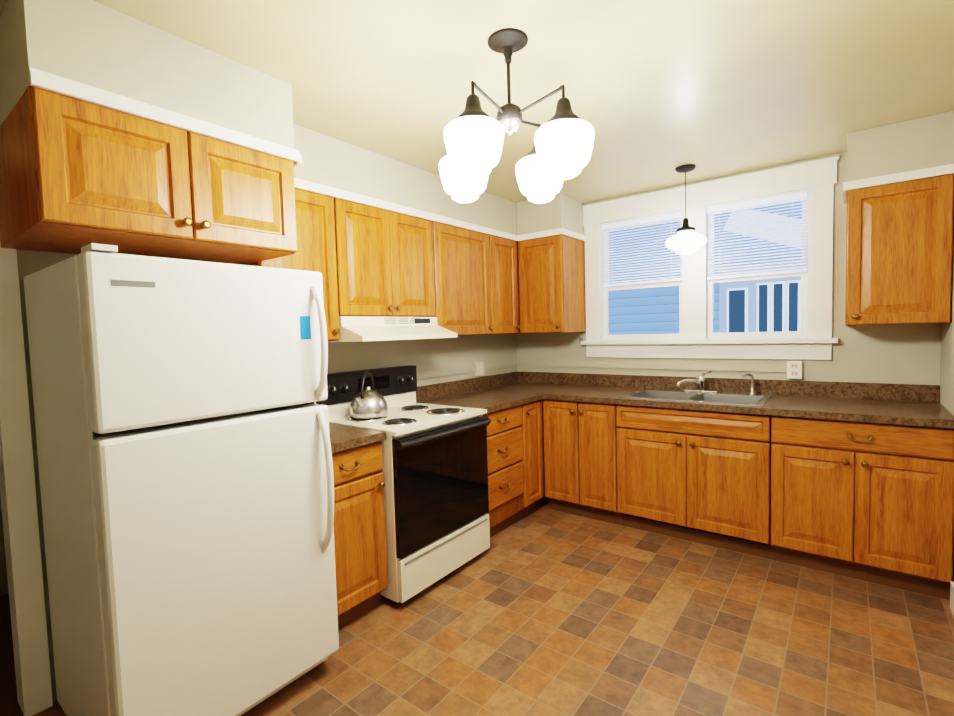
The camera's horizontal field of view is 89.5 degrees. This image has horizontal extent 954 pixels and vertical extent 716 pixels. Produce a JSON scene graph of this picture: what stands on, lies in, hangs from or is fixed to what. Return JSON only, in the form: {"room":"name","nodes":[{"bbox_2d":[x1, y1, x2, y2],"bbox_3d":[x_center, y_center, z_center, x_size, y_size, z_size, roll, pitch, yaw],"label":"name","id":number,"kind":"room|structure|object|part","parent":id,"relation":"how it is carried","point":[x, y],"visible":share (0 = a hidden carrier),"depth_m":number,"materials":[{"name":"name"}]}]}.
{"room":"kitchen","nodes":[
{"label":"kitchen","id":0,"kind":"room"},
{"bbox_2d":[16,249,516,701],"bbox_3d":[-1.101,0.066,2.674,0.120,2.430,4.920,1,4,38],"label":"wall","id":1,"kind":"structure","parent":0,"point":[422,355],"depth_m":3.19,"materials":[{"name":"paint"}]},
{"bbox_2d":[0,242,52,715],"bbox_3d":[-2.033,0.296,1.442,0.145,2.160,1.048,1,4,38],"label":"door frame","id":2,"kind":"structure","parent":1,"relation":"attached to","point":[25,578],"depth_m":1.79,"materials":[{"name":"white paint"}]},
{"bbox_2d":[0,86,297,264],"bbox_3d":[-1.219,-0.607,1.851,0.620,0.380,0.816,1,4,38],"label":"upper cabinet","id":3,"kind":"object","parent":1,"relation":"attached to","point":[76,175],"visible":0.98,"depth_m":1.59,"materials":[{"name":"brown wood"}]},
{"bbox_2d":[246,188,339,340],"bbox_3d":[-0.972,-0.460,2.461,0.328,0.755,0.427,1,4,38],"label":"upper cabinet","id":4,"kind":"object","parent":1,"relation":"attached to","point":[316,242],"visible":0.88,"depth_m":2.46,"materials":[{"name":"brown wood"}]},
{"bbox_2d":[334,198,435,316],"bbox_3d":[-0.612,-0.561,2.928,0.328,0.625,0.759,1,4,38],"label":"upper cabinet","id":5,"kind":"object","parent":1,"relation":"attached to","point":[385,262],"visible":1,"depth_m":2.80,"materials":[{"name":"brown wood"}]},
{"bbox_2d":[328,316,457,341],"bbox_3d":[-0.544,-0.178,2.905,0.473,0.136,0.757,1,4,38],"label":"range hood","id":6,"kind":"object","parent":5,"relation":"attached to","point":[358,328],"visible":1,"depth_m":2.73,"materials":[{"name":"beige metal"}]},
{"bbox_2d":[417,365,475,378],"bbox_3d":[-0.241,0.108,3.684,0.012,0.050,0.760,1,4,38],"label":"rail","id":7,"kind":"object","parent":1,"relation":"attached to","point":[440,372],"visible":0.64,"depth_m":3.67,"materials":[{"name":"paint"}]},
{"bbox_2d":[432,221,492,335],"bbox_3d":[-0.189,-0.538,3.480,0.328,0.755,0.622,1,4,38],"label":"upper cabinet","id":8,"kind":"object","parent":1,"relation":"attached to","point":[462,281],"visible":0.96,"depth_m":3.37,"materials":[{"name":"brown wood"}]},
{"bbox_2d":[475,362,484,375],"bbox_3d":[0.025,0.091,4.010,0.037,0.114,0.078,1,4,38],"label":"electrical outlet","id":9,"kind":"object","parent":1,"relation":"attached to","point":[479,371],"visible":1,"depth_m":3.99,"materials":[{"name":"beige plastic"}]},
{"bbox_2d":[484,360,517,369],"bbox_3d":[0.209,0.063,4.270,0.012,0.050,0.557,1,4,38],"label":"rail","id":10,"kind":"object","parent":1,"relation":"attached to","point":[500,365],"visible":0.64,"depth_m":4.26,"materials":[{"name":"paint"}]},
{"bbox_2d":[489,235,519,334],"bbox_3d":[0.244,-0.581,4.042,0.328,0.755,0.796,1,4,38],"label":"upper cabinet","id":11,"kind":"object","parent":1,"relation":"attached to","point":[504,287],"visible":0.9,"depth_m":3.79,"materials":[{"name":"brown wood"}]},
{"bbox_2d":[0,0,953,203],"bbox_3d":[-0.420,-1.162,2.056,4.285,0.050,4.920,1,4,38],"label":"ceiling","id":12,"kind":"structure","parent":0,"point":[657,92],"depth_m":1.94,"materials":[{"name":"paint"}]},
{"bbox_2d":[0,0,293,155],"bbox_3d":[-1.252,-0.948,1.851,0.619,0.304,0.817,1,4,38],"label":"soffit","id":13,"kind":"structure","parent":12,"relation":"attached to","point":[92,43],"depth_m":1.55,"materials":[{"name":"paint"}]},
{"bbox_2d":[29,67,301,166],"bbox_3d":[-0.986,-0.812,1.677,0.016,0.047,0.848,1,4,38],"label":"trim","id":14,"kind":"structure","parent":13,"relation":"attached to","point":[67,87],"depth_m":1.57,"materials":[{"name":"white paint"}]},
{"bbox_2d":[293,123,517,241],"bbox_3d":[-0.335,-1.055,3.305,0.299,0.304,2.611,1,4,38],"label":"wall","id":15,"kind":"structure","parent":12,"relation":"attached to","point":[329,161],"depth_m":2.81,"materials":[{"name":"paint"}]},
{"bbox_2d":[294,178,516,240],"bbox_3d":[-0.330,-0.906,3.056,0.016,0.047,2.177,1,4,38],"label":"trim","id":16,"kind":"structure","parent":15,"relation":"attached to","point":[301,184],"depth_m":2.82,"materials":[{"name":"white paint"}]},
{"bbox_2d":[439,28,593,202],"bbox_3d":[0.117,-0.871,1.734,0.502,0.524,0.502,-2,3,-7],"label":"chandelier","id":17,"kind":"object","parent":12,"relation":"hanging from","point":[555,157],"visible":1,"depth_m":1.57,"materials":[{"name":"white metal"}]},
{"bbox_3d":[-0.048,-0.693,1.875,0.198,0.163,0.198,1,4,38],"label":"lamp shade","id":18,"kind":"part","parent":17,"relation":"part of","materials":[{"name":"white glass"}]},
{"bbox_3d":[-0.009,-0.677,1.574,0.198,0.163,0.198,1,4,38],"label":"lamp shade","id":19,"kind":"part","parent":17,"relation":"part of","materials":[{"name":"white glass"}]},
{"bbox_3d":[0.253,-0.704,1.914,0.198,0.163,0.198,1,4,38],"label":"lamp shade","id":20,"kind":"part","parent":17,"relation":"part of","materials":[{"name":"white glass"}]},
{"bbox_3d":[0.293,-0.688,1.613,0.198,0.163,0.198,1,4,38],"label":"lamp shade","id":21,"kind":"part","parent":17,"relation":"part of","materials":[{"name":"white glass"}]},
{"bbox_2d":[516,193,583,234],"bbox_3d":[0.609,-1.117,3.959,0.399,0.304,0.419,1,4,38],"label":"wall","id":22,"kind":"structure","parent":12,"relation":"attached to","point":[559,210],"depth_m":3.80,"materials":[{"name":"paint"}]},
{"bbox_2d":[517,229,556,240],"bbox_3d":[0.493,-0.970,3.795,0.360,0.047,0.032,1,4,38],"label":"trim","id":23,"kind":"structure","parent":22,"relation":"attached to","point":[552,232],"depth_m":3.79,"materials":[{"name":"white paint"}]},
{"bbox_2d":[557,228,585,240],"bbox_3d":[0.773,-0.980,3.833,0.016,0.047,0.436,1,4,38],"label":"trim","id":24,"kind":"structure","parent":22,"relation":"attached to","point":[562,231],"depth_m":3.78,"materials":[{"name":"white paint"}]},
{"bbox_2d":[665,164,706,254],"bbox_3d":[1.373,-0.964,3.169,0.256,0.566,0.256,1,4,38],"label":"pendant light","id":25,"kind":"object","parent":12,"relation":"hanging from","point":[686,239],"visible":1,"depth_m":3.12,"materials":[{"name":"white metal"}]},
{"bbox_3d":[1.378,-0.758,3.180,0.256,0.153,0.256,1,4,38],"label":"lamp shade","id":26,"kind":"part","parent":25,"relation":"part of","materials":[{"name":"white glass"}]},
{"bbox_2d":[847,111,953,181],"bbox_3d":[2.330,-1.096,2.676,0.434,0.304,0.359,1,4,38],"label":"wall","id":27,"kind":"structure","parent":12,"relation":"attached to","point":[916,144],"depth_m":2.53,"materials":[{"name":"paint"}]},
{"bbox_2d":[843,195,846,203],"bbox_3d":[2.160,-0.965,2.830,0.016,0.047,0.339,1,4,38],"label":"trim","id":28,"kind":"structure","parent":27,"relation":"attached to","point":[844,196],"depth_m":2.87,"materials":[{"name":"white paint"}]},
{"bbox_2d":[843,164,953,194],"bbox_3d":[2.217,-0.951,2.546,0.451,0.047,0.032,1,4,38],"label":"trim","id":29,"kind":"structure","parent":27,"relation":"attached to","point":[945,169],"depth_m":2.53,"materials":[{"name":"white paint"}]},
{"bbox_2d":[0,502,953,715],"bbox_3d":[-0.434,1.317,2.182,4.165,0.050,4.800,1,4,38],"label":"floor","id":30,"kind":"structure","parent":0,"point":[544,610],"depth_m":2.14,"materials":[{"name":"tile"}]},
{"bbox_2d":[24,251,338,715],"bbox_3d":[-1.115,0.501,1.884,0.758,1.650,0.756,1,4,38],"label":"refrigerator","id":31,"kind":"object","parent":30,"relation":"on","point":[65,435],"depth_m":1.57,"materials":[{"name":"white metal"}]},
{"bbox_3d":[-0.850,0.457,1.677,0.085,1.555,0.756,1,4,38],"label":"refrigerator door","id":32,"kind":"part","parent":31,"relation":"part of","materials":[{"name":"white metal"}]},
{"bbox_2d":[332,441,387,629],"bbox_3d":[-0.814,0.850,2.436,0.638,0.875,0.422,1,4,38],"label":"base cabinet","id":33,"kind":"object","parent":30,"relation":"on","point":[360,544],"visible":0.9,"depth_m":2.30,"materials":[{"name":"brown wood"}]},
{"bbox_2d":[329,423,385,452],"bbox_3d":[-0.830,0.343,2.410,0.633,0.139,0.418,1,4,38],"label":"countertop","id":34,"kind":"structure","parent":33,"relation":"on","point":[342,437],"depth_m":2.32,"materials":[{"name":"laminate"}]},
{"bbox_2d":[315,365,490,604],"bbox_3d":[-0.406,0.664,2.865,0.722,1.175,0.766,1,4,38],"label":"stove","id":35,"kind":"object","parent":30,"relation":"on","point":[435,479],"visible":0.65,"depth_m":2.66,"materials":[{"name":"beige metal"}]},
{"bbox_2d":[349,371,387,418],"bbox_3d":[-0.631,0.205,2.747,0.216,0.258,0.242,1,4,38],"label":"kettle","id":36,"kind":"object","parent":35,"relation":"on","point":[368,403],"visible":1,"depth_m":2.68,"materials":[{"name":"metal"}]},
{"bbox_2d":[483,405,523,537],"bbox_3d":[-0.053,0.774,3.429,0.634,0.875,0.536,1,4,38],"label":"base cabinet","id":37,"kind":"object","parent":30,"relation":"on","point":[505,461],"visible":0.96,"depth_m":3.28,"materials":[{"name":"brown wood"}]},
{"bbox_2d":[517,399,548,520],"bbox_3d":[0.379,0.731,3.988,0.638,0.875,0.876,1,4,38],"label":"base cabinet","id":38,"kind":"object","parent":30,"relation":"on","point":[534,497],"visible":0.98,"depth_m":3.58,"materials":[{"name":"brown wood"}]},
{"bbox_2d":[416,375,544,413],"bbox_3d":[0.011,0.260,3.481,0.660,0.139,0.754,1,4,38],"label":"countertop","id":39,"kind":"structure","parent":38,"relation":"on","point":[493,393],"depth_m":3.64,"materials":[{"name":"laminate"}]},
{"bbox_2d":[543,399,583,516],"bbox_3d":[0.797,0.728,3.817,0.288,0.875,0.638,1,4,38],"label":"base cabinet","id":40,"kind":"object","parent":30,"relation":"on","point":[561,452],"visible":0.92,"depth_m":3.59,"materials":[{"name":"brown wood"}]},
{"bbox_2d":[496,371,576,378],"bbox_3d":[0.441,0.217,4.041,0.660,0.139,0.480,1,4,38],"label":"countertop","id":41,"kind":"structure","parent":40,"relation":"on","point":[540,375],"depth_m":4.31,"materials":[{"name":"laminate"}]},
{"bbox_2d":[578,402,620,524],"bbox_3d":[1.024,0.731,3.643,0.282,0.875,0.638,1,4,38],"label":"base cabinet","id":42,"kind":"object","parent":30,"relation":"on","point":[598,458],"visible":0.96,"depth_m":3.41,"materials":[{"name":"brown wood"}]},
{"bbox_2d":[616,404,770,558],"bbox_3d":[1.500,0.738,3.278,0.912,0.875,0.638,1,4,38],"label":"base cabinet","id":43,"kind":"object","parent":30,"relation":"on","point":[701,476],"visible":0.98,"depth_m":3.02,"materials":[{"name":"brown wood"}]},
{"bbox_2d":[517,373,953,427],"bbox_3d":[1.312,0.229,3.370,2.860,0.139,0.658,1,4,38],"label":"countertop","id":44,"kind":"structure","parent":43,"relation":"on","point":[908,404],"depth_m":2.99,"materials":[{"name":"laminate"}]},
{"bbox_2d":[619,388,772,406],"bbox_3d":[1.473,0.343,3.256,0.850,0.177,0.538,1,4,38],"label":"sink","id":45,"kind":"object","parent":44,"relation":"in","point":[742,399],"visible":0.21,"depth_m":3.29,"materials":[{"name":"silver metal"}]},
{"bbox_2d":[742,373,755,394],"bbox_3d":[1.817,0.171,3.213,0.070,0.149,0.102,1,4,38],"label":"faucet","id":46,"kind":"object","parent":45,"relation":"on","point":[751,392],"visible":1,"depth_m":3.22,"materials":[{"name":"silver metal"}]},
{"bbox_2d":[676,371,718,392],"bbox_3d":[1.535,0.168,3.356,0.227,0.156,0.235,1,4,38],"label":"faucet","id":47,"kind":"object","parent":44,"relation":"on","point":[699,380],"visible":1,"depth_m":3.40,"materials":[{"name":"silver metal"}]},
{"bbox_2d":[770,415,953,599],"bbox_3d":[2.165,0.747,2.768,0.761,0.875,0.638,1,4,38],"label":"base cabinet","id":48,"kind":"object","parent":30,"relation":"on","point":[869,502],"visible":1,"depth_m":2.52,"materials":[{"name":"brown wood"}]},
{"bbox_2d":[516,152,940,401],"bbox_3d":[1.591,-0.063,3.628,2.985,2.430,0.120,1,4,38],"label":"wall","id":49,"kind":"structure","parent":0,"point":[902,354],"depth_m":3.01,"materials":[{"name":"paint"}]},
{"bbox_2d":[518,234,585,332],"bbox_3d":[0.615,-0.588,3.976,0.397,0.755,0.448,1,4,38],"label":"upper cabinet","id":50,"kind":"object","parent":49,"relation":"attached to","point":[551,284],"visible":1,"depth_m":3.83,"materials":[{"name":"brown wood"}]},
{"bbox_2d":[518,360,786,371],"bbox_3d":[1.219,0.058,3.838,2.114,0.050,0.012,1,4,38],"label":"rail","id":51,"kind":"object","parent":49,"relation":"attached to","point":[718,367],"visible":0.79,"depth_m":3.67,"materials":[{"name":"paint"}]},
{"bbox_2d":[581,156,838,359],"bbox_3d":[1.589,-0.625,3.546,1.720,1.250,0.181,1,4,38],"label":"window","id":52,"kind":"structure","parent":49,"relation":"in","point":[696,336],"depth_m":3.44,"materials":[{"name":"white paint"}]},
{"bbox_2d":[602,192,806,324],"bbox_3d":[1.582,-0.658,3.533,1.383,0.828,0.028,1,4,38],"label":"window blinds","id":53,"kind":"object","parent":52,"relation":"attached to","point":[757,203],"visible":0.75,"depth_m":3.40,"materials":[{"name":"white plastic"}]},
{"bbox_2d":[787,361,801,378],"bbox_3d":[2.084,0.076,3.160,0.080,0.115,0.035,1,4,38],"label":"electrical outlet","id":54,"kind":"object","parent":49,"relation":"attached to","point":[794,369],"visible":0.98,"depth_m":3.15,"materials":[{"name":"white paint"}]},
{"bbox_2d":[845,174,953,325],"bbox_3d":[2.335,-0.566,2.693,0.431,0.755,0.388,1,4,38],"label":"upper cabinet","id":55,"kind":"object","parent":49,"relation":"attached to","point":[899,247],"visible":0.98,"depth_m":2.56,"materials":[{"name":"brown wood"}]},
{"bbox_2d":[939,221,953,581],"bbox_3d":[1.230,0.102,0.809,0.120,2.430,4.800,1,4,38],"label":"wall","id":56,"kind":"structure","parent":0,"point":[947,372],"depth_m":2.52,"materials":[{"name":"paint"}]},
{"bbox_2d":[950,581,953,617],"bbox_3d":[1.023,1.268,0.672,0.015,0.130,4.170,1,4,38],"label":"baseboard","id":57,"kind":"structure","parent":56,"relation":"attached to","point":[952,596],"depth_m":2.29,"materials":[{"name":"white paint"}]},
{"bbox_3d":[-2.546,0.146,1.959,1.300,2.430,2.020,1,4,38],"label":"wall","id":58,"kind":"structure","parent":0,"visible":0},
{"bbox_2d":[0,497,8,595],"bbox_3d":[-2.770,0.321,2.448,0.108,2.020,0.800,1,4,38],"label":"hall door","id":59,"kind":"structure","parent":58,"relation":"in","point":[3,582],"depth_m":2.67,"materials":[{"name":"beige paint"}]},
{"label":"outside","id":60,"kind":"structure","parent":0,"visible":0},
{"bbox_2d":[609,201,801,334],"bbox_3d":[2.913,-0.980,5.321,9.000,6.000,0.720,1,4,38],"label":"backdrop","id":61,"kind":"structure","parent":60,"point":[768,305],"depth_m":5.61,"materials":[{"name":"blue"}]}
]}

